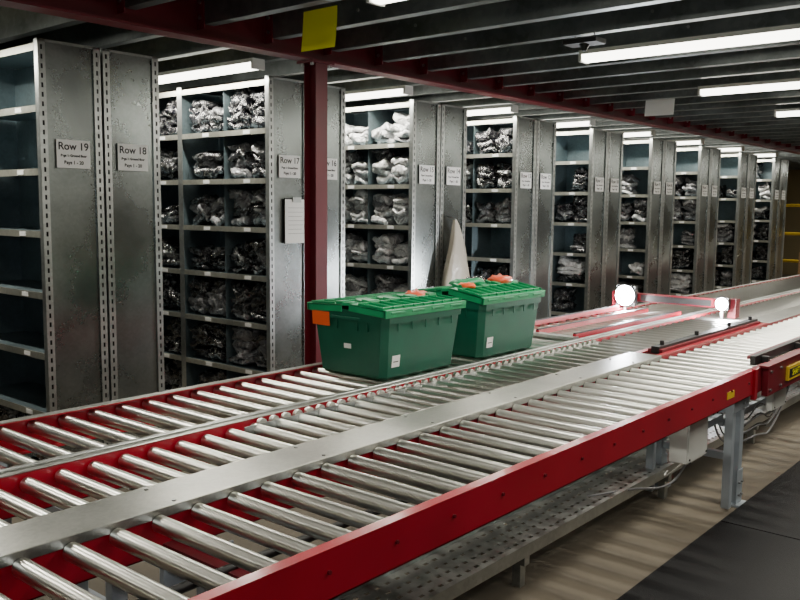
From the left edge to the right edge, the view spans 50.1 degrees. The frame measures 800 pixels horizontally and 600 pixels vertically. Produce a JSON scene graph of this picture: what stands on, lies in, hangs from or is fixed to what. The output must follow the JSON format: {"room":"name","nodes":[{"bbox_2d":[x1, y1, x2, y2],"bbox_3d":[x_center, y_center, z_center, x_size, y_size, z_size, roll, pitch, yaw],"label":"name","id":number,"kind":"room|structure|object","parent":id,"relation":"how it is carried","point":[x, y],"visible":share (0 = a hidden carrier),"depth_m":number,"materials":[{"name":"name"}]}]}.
{"room":"distribution center","nodes":[
{"label":"distribution center","id":0,"kind":"room"},
{"bbox_2d":[345,85,459,102],"bbox_3d":[-1.521,-2.035,8.701,5.835,0.223,0.124,6,8,40],"label":"ceiling purlin","id":1,"kind":"structure","parent":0,"point":[418,90],"depth_m":7.28,"materials":[{"name":"grey metal"}]},
{"bbox_2d":[12,274,799,599],"bbox_3d":[3.614,0.671,9.488,14.500,0.100,27.000,6,8,40],"label":"floor","id":2,"kind":"structure","parent":0,"point":[603,558],"depth_m":4.24,"materials":[{"name":"concrete"}]},
{"bbox_2d":[0,38,165,460],"bbox_3d":[-3.247,-0.345,6.262,4.043,2.480,0.754,6,8,40],"label":"shelving rack","id":3,"kind":"object","parent":2,"relation":"on","point":[81,279],"visible":0.97,"depth_m":5.00,"materials":[{"name":"grey metal"}]},
{"bbox_2d":[0,405,47,459],"bbox_3d":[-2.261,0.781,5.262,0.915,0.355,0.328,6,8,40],"label":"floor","id":4,"kind":"structure","parent":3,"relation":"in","point":[6,413],"depth_m":5.17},
{"bbox_2d":[159,75,344,390],"bbox_3d":[-2.204,-0.468,7.495,4.043,2.480,0.754,6,8,40],"label":"shelving rack","id":5,"kind":"object","parent":2,"relation":"on","point":[282,134],"visible":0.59,"depth_m":6.27,"materials":[{"name":"grey metal"}]},
{"bbox_2d":[159,86,266,389],"bbox_3d":[-1.565,-0.402,6.689,1.963,2.424,0.355,6,8,40],"label":"bagged items","id":6,"kind":"object","parent":5,"relation":"in","point":[246,108],"visible":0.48,"depth_m":6.34},
{"bbox_2d":[284,197,303,243],"bbox_3d":[-0.735,-0.565,6.068,0.018,0.323,0.216,6,8,40],"label":"notice","id":7,"kind":"object","parent":5,"relation":"attached to","point":[294,206],"visible":0.92,"depth_m":6.05,"materials":[{"name":"white paper"}]},
{"bbox_2d":[297,59,334,364],"bbox_3d":[-0.534,-0.234,5.433,0.240,2.490,0.240,6,8,40],"label":"steel column","id":8,"kind":"structure","parent":2,"relation":"on","point":[315,71],"depth_m":5.37,"materials":[{"name":"red metal"}]},
{"bbox_2d":[0,274,799,599],"bbox_3d":[3.006,0.393,7.348,2.115,0.900,19.024,6,8,40],"label":"conveyor","id":9,"kind":"object","parent":2,"relation":"on","point":[496,435],"visible":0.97,"depth_m":3.13,"materials":[{"name":"metal"}]},
{"bbox_2d":[307,288,465,379],"bbox_3d":[-0.065,0.159,4.563,0.554,0.406,0.662,6,8,40],"label":"tote","id":10,"kind":"object","parent":9,"relation":"on","point":[389,335],"visible":1,"depth_m":4.36,"materials":[{"name":"green plastic"}]},
{"bbox_2d":[412,273,544,357],"bbox_3d":[0.469,0.074,5.192,0.554,0.449,0.662,6,8,40],"label":"tote","id":11,"kind":"object","parent":9,"relation":"on","point":[498,317],"visible":0.84,"depth_m":4.96,"materials":[{"name":"green plastic"}]},
{"bbox_2d":[615,284,637,309],"bbox_3d":[1.918,-0.020,7.298,0.182,0.221,0.113,6,8,40],"label":"globe lamp","id":12,"kind":"object","parent":9,"relation":"on","point":[625,295],"visible":1,"depth_m":7.26,"materials":[{"name":"white glass"}]},
{"bbox_2d":[715,297,730,318],"bbox_3d":[2.553,0.070,6.786,0.108,0.184,0.091,6,8,40],"label":"globe lamp","id":13,"kind":"object","parent":9,"relation":"attached to","point":[722,304],"visible":1,"depth_m":6.76,"materials":[{"name":"white glass"}]},
{"bbox_2d":[345,99,466,294],"bbox_3d":[-0.823,-0.548,8.356,3.042,2.480,0.754,6,8,40],"label":"shelving rack","id":14,"kind":"object","parent":2,"relation":"on","point":[436,148],"visible":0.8,"depth_m":7.35,"materials":[{"name":"grey metal"}]},
{"bbox_2d":[345,112,409,296],"bbox_3d":[-0.577,-0.497,7.876,1.968,2.417,0.347,6,8,40],"label":"bagged items","id":15,"kind":"object","parent":14,"relation":"in","point":[392,167],"visible":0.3,"depth_m":7.39},
{"bbox_2d":[441,216,469,285],"bbox_3d":[0.484,-0.424,7.443,0.151,0.616,0.416,6,8,40],"label":"plastic bag","id":16,"kind":"object","parent":14,"relation":"hanging from","point":[456,265],"visible":0.88,"depth_m":7.37,"materials":[{"name":"beige plastic"}]},
{"bbox_2d":[465,116,556,318],"bbox_3d":[0.181,-0.666,9.543,3.042,2.480,0.754,6,8,40],"label":"shelving rack","id":17,"kind":"object","parent":2,"relation":"on","point":[526,243],"visible":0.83,"depth_m":8.59,"materials":[{"name":"grey metal"}]},
{"bbox_2d":[465,126,512,279],"bbox_3d":[0.431,-0.642,9.061,1.964,2.412,0.351,6,8,40],"label":"garments","id":18,"kind":"object","parent":17,"relation":"in","point":[499,176],"visible":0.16,"depth_m":8.46,"materials":[{"name":"grey fabric"}]},
{"bbox_2d":[339,380,799,599],"bbox_3d":[3.255,0.717,7.169,0.443,0.300,19.000,6,8,40],"label":"cable tray","id":19,"kind":"object","parent":2,"relation":"on","point":[472,544],"visible":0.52,"depth_m":3.85,"materials":[{"name":"silver metal"}]},
{"bbox_2d":[551,128,623,316],"bbox_3d":[1.173,-0.783,10.716,3.042,2.480,0.754,6,8,40],"label":"shelving rack","id":20,"kind":"object","parent":2,"relation":"on","point":[600,151],"visible":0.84,"depth_m":9.78,"materials":[{"name":"grey metal"}]},
{"bbox_2d":[551,167,588,310],"bbox_3d":[1.422,-0.580,10.250,1.956,2.046,0.380,6,8,40],"label":"garments","id":21,"kind":"object","parent":20,"relation":"in","point":[572,269],"visible":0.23,"depth_m":9.68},
{"bbox_2d":[618,138,676,303],"bbox_3d":[2.171,-0.901,11.896,3.042,2.480,0.754,6,8,40],"label":"shelving rack","id":22,"kind":"object","parent":2,"relation":"on","point":[652,161],"visible":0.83,"depth_m":10.96,"materials":[{"name":"grey metal"}]},
{"bbox_2d":[618,174,646,306],"bbox_3d":[2.418,-0.677,11.429,1.954,2.003,0.359,6,8,40],"label":"garments","id":23,"kind":"object","parent":22,"relation":"in","point":[630,182],"visible":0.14,"depth_m":10.86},
{"bbox_2d":[670,146,720,295],"bbox_3d":[3.201,-1.022,13.114,3.042,2.480,0.754,6,8,40],"label":"shelving rack","id":24,"kind":"object","parent":2,"relation":"on","point":[703,163],"visible":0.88,"depth_m":12.13,"materials":[{"name":"grey metal"}]},
{"bbox_2d":[671,176,696,293],"bbox_3d":[3.449,-0.983,12.626,1.951,2.401,0.364,6,8,40],"label":"garments","id":25,"kind":"object","parent":24,"relation":"in","point":[681,259],"visible":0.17,"depth_m":12.06,"materials":[{"name":"grey fabric"}]},
{"bbox_2d":[617,521,799,599],"bbox_3d":[1.953,1.363,2.398,3.070,0.012,2.700,6,8,40],"label":"rubber floor mat","id":26,"kind":"object","parent":2,"relation":"on","point":[728,561],"visible":1,"depth_m":3.79,"materials":[{"name":"black rubber"}]},
{"bbox_2d":[714,152,757,289],"bbox_3d":[4.231,-1.143,14.333,3.042,2.480,0.754,6,8,40],"label":"shelving rack","id":27,"kind":"object","parent":2,"relation":"on","point":[739,171],"visible":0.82,"depth_m":13.37,"materials":[{"name":"grey metal"}]},
{"bbox_2d":[715,185,736,286],"bbox_3d":[4.484,-1.078,13.842,1.956,2.348,0.370,6,8,40],"label":"garments","id":28,"kind":"object","parent":27,"relation":"in","point":[725,232],"visible":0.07,"depth_m":13.27,"materials":[{"name":"grey fabric"}]},
{"bbox_2d":[721,461,799,539],"bbox_3d":[4.168,1.103,5.018,3.070,0.012,4.160,6,8,40],"label":"rubber floor mat","id":29,"kind":"object","parent":2,"relation":"on","point":[775,509],"visible":1,"depth_m":4.58,"materials":[{"name":"black rubber"}]},
{"bbox_2d":[751,158,788,282],"bbox_3d":[5.293,-1.269,15.589,3.042,2.480,0.754,6,8,40],"label":"shelving rack","id":30,"kind":"object","parent":2,"relation":"on","point":[775,170],"visible":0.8,"depth_m":14.61,"materials":[{"name":"grey metal"}]},
{"bbox_2d":[751,162,770,279],"bbox_3d":[5.929,-1.193,14.781,0.955,2.390,0.358,6,8,40],"label":"garments","id":31,"kind":"object","parent":30,"relation":"in","point":[761,213],"visible":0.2,"depth_m":14.51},
{"bbox_2d":[783,204,799,262],"bbox_3d":[8.626,-0.997,16.773,2.600,1.750,0.200,6,8,40],"label":"guard rail","id":32,"kind":"object","parent":2,"relation":"on","point":[787,205],"visible":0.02,"depth_m":17.31,"materials":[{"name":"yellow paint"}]},
{"bbox_3d":[7.837,-0.115,16.083,0.610,0.130,0.900,6,8,40],"label":"wooden pallet","id":33,"kind":"object","parent":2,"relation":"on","visible":0},
{"bbox_2d":[797,252,799,274],"bbox_3d":[7.809,-0.690,16.036,0.440,1.019,0.822,6,8,40],"label":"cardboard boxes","id":34,"kind":"object","parent":33,"relation":"on","point":[799,252],"visible":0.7,"depth_m":15.87,"materials":[{"name":"beige cardboard"}]},
{"bbox_2d":[345,91,492,107],"bbox_3d":[-1.212,-2.071,9.067,5.835,0.223,0.124,6,8,40],"label":"ceiling purlin","id":35,"kind":"structure","parent":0,"point":[452,96],"depth_m":7.85,"materials":[{"name":"grey metal"}]},
{"bbox_2d":[397,97,520,110],"bbox_3d":[-0.903,-2.108,9.432,5.835,0.223,0.124,6,8,40],"label":"ceiling purlin","id":36,"kind":"structure","parent":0,"point":[484,101],"depth_m":8.06,"materials":[{"name":"grey metal"}]},
{"bbox_2d":[467,103,546,109],"bbox_3d":[-0.594,-2.144,9.797,5.835,0.223,0.124,6,8,40],"label":"ceiling purlin","id":37,"kind":"structure","parent":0,"point":[521,106],"depth_m":8.31,"materials":[{"name":"grey metal"}]},
{"bbox_2d":[467,108,573,119],"bbox_3d":[-0.285,-2.181,10.163,5.835,0.223,0.124,6,8,40],"label":"ceiling purlin","id":38,"kind":"structure","parent":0,"point":[543,111],"depth_m":8.86,"materials":[{"name":"grey metal"}]},
{"bbox_2d":[467,113,595,121],"bbox_3d":[0.024,-2.217,10.528,5.835,0.223,0.124,6,8,40],"label":"ceiling purlin","id":39,"kind":"structure","parent":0,"point":[561,115],"depth_m":9.20,"materials":[{"name":"grey metal"}]},
{"bbox_2d":[546,117,616,121],"bbox_3d":[0.333,-2.253,10.894,5.835,0.223,0.124,6,8,40],"label":"ceiling purlin","id":40,"kind":"structure","parent":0,"point":[598,119],"depth_m":9.42,"materials":[{"name":"grey metal"}]},
{"bbox_2d":[383,0,799,61],"bbox_3d":[1.634,-1.517,4.194,4.575,0.223,0.124,6,8,40],"label":"ceiling purlin","id":41,"kind":"structure","parent":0,"point":[681,11],"depth_m":4.72,"materials":[{"name":"grey metal"}]},
{"bbox_2d":[556,121,632,128],"bbox_3d":[0.642,-2.290,11.259,5.835,0.223,0.124,6,8,40],"label":"ceiling purlin","id":42,"kind":"structure","parent":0,"point":[603,123],"depth_m":9.83,"materials":[{"name":"grey metal"}]},
{"bbox_2d":[556,124,651,131],"bbox_3d":[0.951,-2.326,11.625,5.835,0.223,0.124,6,8,40],"label":"ceiling purlin","id":43,"kind":"structure","parent":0,"point":[631,126],"depth_m":10.35,"materials":[{"name":"grey metal"}]},
{"bbox_2d":[428,8,799,71],"bbox_3d":[1.943,-1.554,4.559,4.575,0.223,0.124,6,8,40],"label":"ceiling purlin","id":44,"kind":"structure","parent":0,"point":[555,48],"depth_m":5.08,"materials":[{"name":"grey metal"}]},
{"bbox_2d":[467,39,799,79],"bbox_3d":[2.252,-1.590,4.925,4.575,0.223,0.124,6,8,40],"label":"ceiling purlin","id":45,"kind":"structure","parent":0,"point":[569,61],"depth_m":5.89,"materials":[{"name":"grey metal"}]},
{"bbox_2d":[607,127,669,131],"bbox_3d":[1.260,-2.363,11.990,5.835,0.223,0.124,6,8,40],"label":"ceiling purlin","id":46,"kind":"structure","parent":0,"point":[653,128],"depth_m":10.57,"materials":[{"name":"grey metal"}]},
{"bbox_2d":[503,44,799,86],"bbox_3d":[2.561,-1.627,5.290,4.575,0.223,0.124,6,8,40],"label":"ceiling purlin","id":47,"kind":"structure","parent":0,"point":[792,51],"depth_m":5.93,"materials":[{"name":"grey metal"}]},
{"bbox_2d":[624,133,697,139],"bbox_3d":[1.878,-2.435,12.721,5.835,0.223,0.124,6,8,40],"label":"ceiling purlin","id":48,"kind":"structure","parent":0,"point":[683,134],"depth_m":11.38,"materials":[{"name":"grey metal"}]},
{"bbox_2d":[535,58,799,92],"bbox_3d":[2.870,-1.663,5.656,4.575,0.223,0.124,6,8,40],"label":"ceiling purlin","id":49,"kind":"structure","parent":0,"point":[789,64],"depth_m":6.36,"materials":[{"name":"grey metal"}]},
{"bbox_2d":[656,130,681,134],"bbox_3d":[1.569,-2.399,12.356,5.835,0.223,0.124,6,8,40],"label":"ceiling purlin","id":50,"kind":"structure","parent":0,"point":[657,132],"depth_m":10.85,"materials":[{"name":"grey metal"}]},
{"bbox_2d":[624,136,713,140],"bbox_3d":[2.187,-2.472,13.087,5.835,0.223,0.124,6,8,40],"label":"ceiling purlin","id":51,"kind":"structure","parent":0,"point":[690,137],"depth_m":11.75,"materials":[{"name":"grey metal"}]},
{"bbox_2d":[563,70,799,98],"bbox_3d":[3.179,-1.700,6.021,4.575,0.223,0.124,6,8,40],"label":"ceiling purlin","id":52,"kind":"structure","parent":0,"point":[685,84],"depth_m":6.85,"materials":[{"name":"grey metal"}]},
{"bbox_2d":[590,89,789,104],"bbox_3d":[3.488,-1.736,6.387,4.575,0.223,0.124,6,8,40],"label":"ceiling purlin","id":53,"kind":"structure","parent":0,"point":[685,93],"depth_m":7.51,"materials":[{"name":"metal"}]},
{"bbox_2d":[613,89,799,108],"bbox_3d":[3.797,-1.772,6.752,4.575,0.223,0.124,6,8,40],"label":"ceiling purlin","id":54,"kind":"structure","parent":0,"point":[792,92],"depth_m":7.54,"materials":[{"name":"grey metal"}]},
{"bbox_2d":[677,143,745,147],"bbox_3d":[3.114,-2.581,14.183,5.835,0.223,0.124,6,8,40],"label":"ceiling purlin","id":55,"kind":"structure","parent":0,"point":[728,144],"depth_m":12.90,"materials":[{"name":"grey metal"}]},
{"bbox_2d":[692,141,735,144],"bbox_3d":[2.805,-2.545,13.818,5.835,0.223,0.124,6,8,40],"label":"ceiling purlin","id":56,"kind":"structure","parent":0,"point":[712,142],"depth_m":12.35,"materials":[{"name":"grey metal"}]},
{"bbox_2d":[705,139,724,141],"bbox_3d":[2.496,-2.508,13.452,5.835,0.223,0.124,6,8,40],"label":"ceiling purlin","id":57,"kind":"structure","parent":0,"point":[706,140],"depth_m":11.91,"materials":[{"name":"grey metal"}]},
{"bbox_2d":[635,96,799,113],"bbox_3d":[4.106,-1.809,7.118,4.575,0.223,0.124,6,8,40],"label":"ceiling purlin","id":58,"kind":"structure","parent":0,"point":[787,100],"depth_m":7.96,"materials":[{"name":"metal"}]},
{"bbox_2d":[688,145,756,147],"bbox_3d":[3.423,-2.618,14.549,5.835,0.223,0.124,6,8,40],"label":"ceiling purlin","id":59,"kind":"structure","parent":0,"point":[746,146],"depth_m":13.06,"materials":[{"name":"grey metal"}]},
{"bbox_2d":[673,111,773,121],"bbox_3d":[4.724,-1.882,7.848,4.575,0.223,0.124,6,8,40],"label":"ceiling purlin","id":60,"kind":"structure","parent":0,"point":[764,113],"depth_m":8.98,"materials":[{"name":"grey metal"}]},
{"bbox_2d":[655,103,799,117],"bbox_3d":[4.415,-1.845,7.483,4.575,0.223,0.124,6,8,40],"label":"ceiling purlin","id":61,"kind":"structure","parent":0,"point":[797,105],"depth_m":8.45,"materials":[{"name":"grey metal"}]},
{"bbox_2d":[690,116,799,124],"bbox_3d":[5.033,-1.918,8.214,4.575,0.223,0.124,6,8,40],"label":"ceiling purlin","id":62,"kind":"structure","parent":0,"point":[768,118],"depth_m":9.32,"materials":[{"name":"grey metal"}]},
{"bbox_2d":[721,149,778,152],"bbox_3d":[4.041,-2.690,15.280,5.835,0.223,0.124,6,8,40],"label":"ceiling purlin","id":63,"kind":"structure","parent":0,"point":[754,150],"depth_m":13.90,"materials":[{"name":"grey metal"}]},
{"bbox_2d":[706,119,799,127],"bbox_3d":[5.342,-1.955,8.579,4.575,0.223,0.124,6,8,40],"label":"ceiling purlin","id":64,"kind":"structure","parent":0,"point":[781,122],"depth_m":9.70,"materials":[{"name":"grey metal"}]},
{"bbox_2d":[721,151,784,153],"bbox_3d":[4.350,-2.727,15.645,5.835,0.223,0.124,6,8,40],"label":"ceiling purlin","id":65,"kind":"structure","parent":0,"point":[756,151],"depth_m":14.31,"materials":[{"name":"metal"}]},
{"bbox_2d":[745,147,767,149],"bbox_3d":[3.732,-2.654,14.914,5.835,0.223,0.124,6,8,40],"label":"ceiling purlin","id":66,"kind":"structure","parent":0,"point":[750,148],"depth_m":13.41,"materials":[{"name":"grey metal"}]},
{"bbox_2d":[721,124,799,131],"bbox_3d":[5.651,-1.991,8.945,4.575,0.223,0.124,6,8,40],"label":"ceiling purlin","id":67,"kind":"structure","parent":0,"point":[786,125],"depth_m":10.11,"materials":[{"name":"grey metal"}]},
{"bbox_2d":[734,128,799,133],"bbox_3d":[5.960,-2.027,9.310,4.575,0.223,0.124,6,8,40],"label":"ceiling purlin","id":68,"kind":"structure","parent":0,"point":[785,129],"depth_m":10.53,"materials":[{"name":"grey metal"}]},
{"bbox_2d":[747,131,799,136],"bbox_3d":[6.269,-2.064,9.676,4.575,0.223,0.124,6,8,40],"label":"ceiling purlin","id":69,"kind":"structure","parent":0,"point":[798,132],"depth_m":10.94,"materials":[{"name":"grey metal"}]},
{"bbox_2d":[757,156,799,157],"bbox_3d":[5.278,-2.836,16.741,5.835,0.223,0.124,6,8,40],"label":"ceiling purlin","id":70,"kind":"structure","parent":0,"point":[778,156],"depth_m":15.42,"materials":[{"name":"grey metal"}]},
{"bbox_2d":[757,157,799,159],"bbox_3d":[5.587,-2.873,17.107,5.835,0.223,0.124,6,8,40],"label":"ceiling purlin","id":71,"kind":"structure","parent":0,"point":[791,157],"depth_m":15.87,"materials":[{"name":"grey metal"}]},
{"bbox_2d":[759,135,799,138],"bbox_3d":[6.578,-2.100,10.041,4.575,0.223,0.124,6,8,40],"label":"ceiling purlin","id":72,"kind":"structure","parent":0,"point":[783,136],"depth_m":11.35,"materials":[{"name":"grey metal"}]},
{"bbox_2d":[770,138,799,141],"bbox_3d":[6.887,-2.137,10.407,4.575,0.223,0.124,6,8,40],"label":"ceiling purlin","id":73,"kind":"structure","parent":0,"point":[783,139],"depth_m":11.74,"materials":[{"name":"grey metal"}]},
{"bbox_2d":[778,154,799,155],"bbox_3d":[4.969,-2.800,16.376,5.835,0.223,0.124,6,8,40],"label":"ceiling purlin","id":74,"kind":"structure","parent":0,"point":[779,154],"depth_m":14.88,"materials":[{"name":"grey metal"}]},
{"bbox_2d":[781,141,799,143],"bbox_3d":[7.196,-2.173,10.772,4.575,0.223,0.124,6,8,40],"label":"ceiling purlin","id":75,"kind":"structure","parent":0,"point":[782,142],"depth_m":12.18,"materials":[{"name":"grey metal"}]},
{"bbox_2d":[782,170,799,274],"bbox_3d":[12.368,-1.786,19.670,14.500,2.970,0.150,6,8,40],"label":"wall","id":76,"kind":"structure","parent":0,"point":[791,251],"depth_m":21.63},
{"bbox_3d":[3.642,-2.192,9.179,14.500,0.080,27.000,6,8,40],"label":"ceiling","id":77,"kind":"structure","parent":0,"visible":0},
{"bbox_2d":[158,58,264,83],"bbox_3d":[-1.473,-1.604,6.077,1.430,0.069,0.104,6,8,40],"label":"light","id":78,"kind":"object","parent":77,"relation":"attached to","point":[249,64],"visible":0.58,"depth_m":5.87,"materials":[{"name":"white plastic"}]},
{"bbox_2d":[301,5,336,51],"bbox_3d":[-0.443,-1.479,4.674,0.260,0.220,0.021,6,8,40],"label":"paper notice","id":79,"kind":"object","parent":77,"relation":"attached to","point":[319,25],"visible":1,"depth_m":4.67,"materials":[{"name":"yellow paper"}]},
{"bbox_2d":[345,85,412,100],"bbox_3d":[-0.475,-1.722,7.257,1.430,0.069,0.104,6,8,40],"label":"light","id":80,"kind":"object","parent":77,"relation":"attached to","point":[401,90],"visible":0.48,"depth_m":6.95,"materials":[{"name":"white plastic"}]},
{"bbox_2d":[366,0,402,6],"bbox_3d":[0.389,-1.295,3.377,1.320,0.069,0.104,6,8,40],"label":"light","id":81,"kind":"object","parent":77,"relation":"attached to","point":[381,3],"visible":1,"depth_m":3.76,"materials":[{"name":"white"}]},
{"bbox_2d":[0,0,799,153],"bbox_3d":[3.146,-2.052,9.612,0.130,0.298,27.000,6,8,40],"label":"beam","id":82,"kind":"structure","parent":77,"relation":"attached to","point":[178,19],"depth_m":5.18,"materials":[{"name":"metal"}]},
{"bbox_2d":[0,6,84,42],"bbox_3d":[-3.684,-1.780,6.143,5.835,0.223,0.124,6,8,40],"label":"ceiling purlin","id":83,"kind":"structure","parent":82,"relation":"on","point":[15,24],"depth_m":4.85,"materials":[{"name":"grey metal"}]},
{"bbox_2d":[0,22,163,49],"bbox_3d":[-3.375,-1.816,6.508,5.835,0.223,0.124,6,8,40],"label":"ceiling purlin","id":84,"kind":"structure","parent":82,"relation":"on","point":[100,36],"depth_m":5.28,"materials":[{"name":"grey metal"}]},
{"bbox_2d":[21,36,229,68],"bbox_3d":[-3.066,-1.853,6.874,5.835,0.223,0.124,6,8,40],"label":"ceiling purlin","id":85,"kind":"structure","parent":82,"relation":"on","point":[164,48],"depth_m":5.59,"materials":[{"name":"grey metal"}]},
{"bbox_2d":[125,0,173,9],"bbox_3d":[0.397,-1.372,2.732,4.575,0.223,0.124,6,8,40],"label":"ceiling purlin","id":86,"kind":"structure","parent":82,"relation":"on","point":[130,4],"depth_m":4.14,"materials":[{"name":"grey metal"}]},
{"bbox_2d":[158,49,288,72],"bbox_3d":[-2.757,-1.889,7.239,5.835,0.223,0.124,6,8,40],"label":"ceiling purlin","id":87,"kind":"structure","parent":82,"relation":"on","point":[226,55],"depth_m":6.06,"materials":[{"name":"grey metal"}]},
{"bbox_2d":[159,60,337,92],"bbox_3d":[-2.448,-1.926,7.605,5.835,0.223,0.124,6,8,40],"label":"ceiling purlin","id":88,"kind":"structure","parent":82,"relation":"on","point":[282,68],"depth_m":6.58,"materials":[{"name":"grey metal"}]},
{"bbox_2d":[204,0,339,25],"bbox_3d":[0.706,-1.408,3.097,4.575,0.223,0.124,6,8,40],"label":"ceiling purlin","id":89,"kind":"structure","parent":82,"relation":"on","point":[217,12],"depth_m":4.36,"materials":[{"name":"grey metal"}]},
{"bbox_2d":[163,69,382,92],"bbox_3d":[-2.139,-1.962,7.970,5.835,0.223,0.124,6,8,40],"label":"ceiling purlin","id":90,"kind":"structure","parent":82,"relation":"on","point":[337,75],"depth_m":6.58,"materials":[{"name":"grey metal"}]},
{"bbox_2d":[327,77,423,90],"bbox_3d":[-1.830,-1.998,8.336,5.835,0.223,0.124,6,8,40],"label":"ceiling purlin","id":91,"kind":"structure","parent":82,"relation":"on","point":[376,82],"depth_m":7.00,"materials":[{"name":"grey metal"}]},
{"bbox_2d":[273,0,507,39],"bbox_3d":[1.015,-1.445,3.463,4.575,0.223,0.124,6,8,40],"label":"ceiling purlin","id":92,"kind":"structure","parent":82,"relation":"on","point":[350,13],"depth_m":4.48,"materials":[{"name":"grey metal"}]},
{"bbox_2d":[332,0,678,51],"bbox_3d":[1.324,-1.481,3.828,4.575,0.223,0.124,6,8,40],"label":"ceiling purlin","id":93,"kind":"structure","parent":82,"relation":"on","point":[510,12],"depth_m":4.62,"materials":[{"name":"grey metal"}]},
{"bbox_2d":[467,104,517,115],"bbox_3d":[0.529,-1.840,8.445,1.430,0.069,0.104,6,8,40],"label":"light","id":94,"kind":"object","parent":77,"relation":"attached to","point":[500,109],"visible":0.42,"depth_m":8.10,"materials":[{"name":"white plastic"}]},
{"bbox_2d":[552,119,595,127],"bbox_3d":[1.520,-1.957,9.617,1.430,0.069,0.104,6,8,40],"label":"light","id":95,"kind":"object","parent":77,"relation":"attached to","point":[578,122],"visible":0.42,"depth_m":9.25,"materials":[{"name":"white plastic"}]},
{"bbox_2d":[563,30,605,50],"bbox_3d":[1.018,-1.422,4.724,0.200,0.094,0.120,6,8,40],"label":"emergency light","id":96,"kind":"object","parent":77,"relation":"attached to","point":[584,43],"visible":1,"depth_m":4.70,"materials":[{"name":"black plastic"}]},
{"bbox_2d":[616,130,655,136],"bbox_3d":[2.518,-2.075,10.797,1.430,0.069,0.104,6,8,40],"label":"light","id":97,"kind":"object","parent":77,"relation":"attached to","point":[636,133],"visible":0.42,"depth_m":10.42,"materials":[{"name":"white plastic"}]},
{"bbox_2d":[644,98,674,115],"bbox_3d":[2.400,-1.816,7.910,0.280,0.220,0.021,6,8,40],"label":"paper sign","id":98,"kind":"object","parent":77,"relation":"attached to","point":[662,106],"visible":0.65,"depth_m":7.91,"materials":[{"name":"white paper"}]},
{"bbox_2d":[668,139,704,144],"bbox_3d":[3.549,-2.196,12.016,1.430,0.069,0.104,6,8,40],"label":"light","id":99,"kind":"object","parent":77,"relation":"attached to","point":[682,141],"visible":0.42,"depth_m":11.64,"materials":[{"name":"white plastic"}]},
{"bbox_2d":[578,23,799,63],"bbox_3d":[1.625,-1.440,4.839,1.320,0.069,0.104,6,8,40],"label":"light","id":100,"kind":"object","parent":77,"relation":"attached to","point":[785,32],"visible":1,"depth_m":4.78,"materials":[{"name":"white plastic"}]},
{"bbox_2d":[711,146,744,151],"bbox_3d":[4.579,-2.318,13.234,1.430,0.069,0.104,6,8,40],"label":"light","id":101,"kind":"object","parent":77,"relation":"attached to","point":[726,148],"visible":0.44,"depth_m":12.84,"materials":[{"name":"white plastic"}]},
{"bbox_2d":[697,78,799,96],"bbox_3d":[2.862,-1.586,6.301,1.320,0.069,0.104,6,8,40],"label":"light","id":102,"kind":"object","parent":77,"relation":"attached to","point":[794,83],"visible":1,"depth_m":6.44,"materials":[{"name":"white plastic"}]},
{"bbox_2d":[721,152,778,156],"bbox_3d":[5.641,-2.443,14.490,1.430,0.069,0.104,6,8,40],"label":"light","id":103,"kind":"object","parent":77,"relation":"attached to","point":[763,154],"visible":0.44,"depth_m":14.10,"materials":[{"name":"white plastic"}]},
{"bbox_2d":[774,108,799,117],"bbox_3d":[4.098,-1.732,7.762,1.320,0.069,0.104,6,8,40],"label":"light","id":104,"kind":"object","parent":77,"relation":"attached to","point":[789,112],"visible":1,"depth_m":8.08,"materials":[{"name":"white plastic"}]}
]}

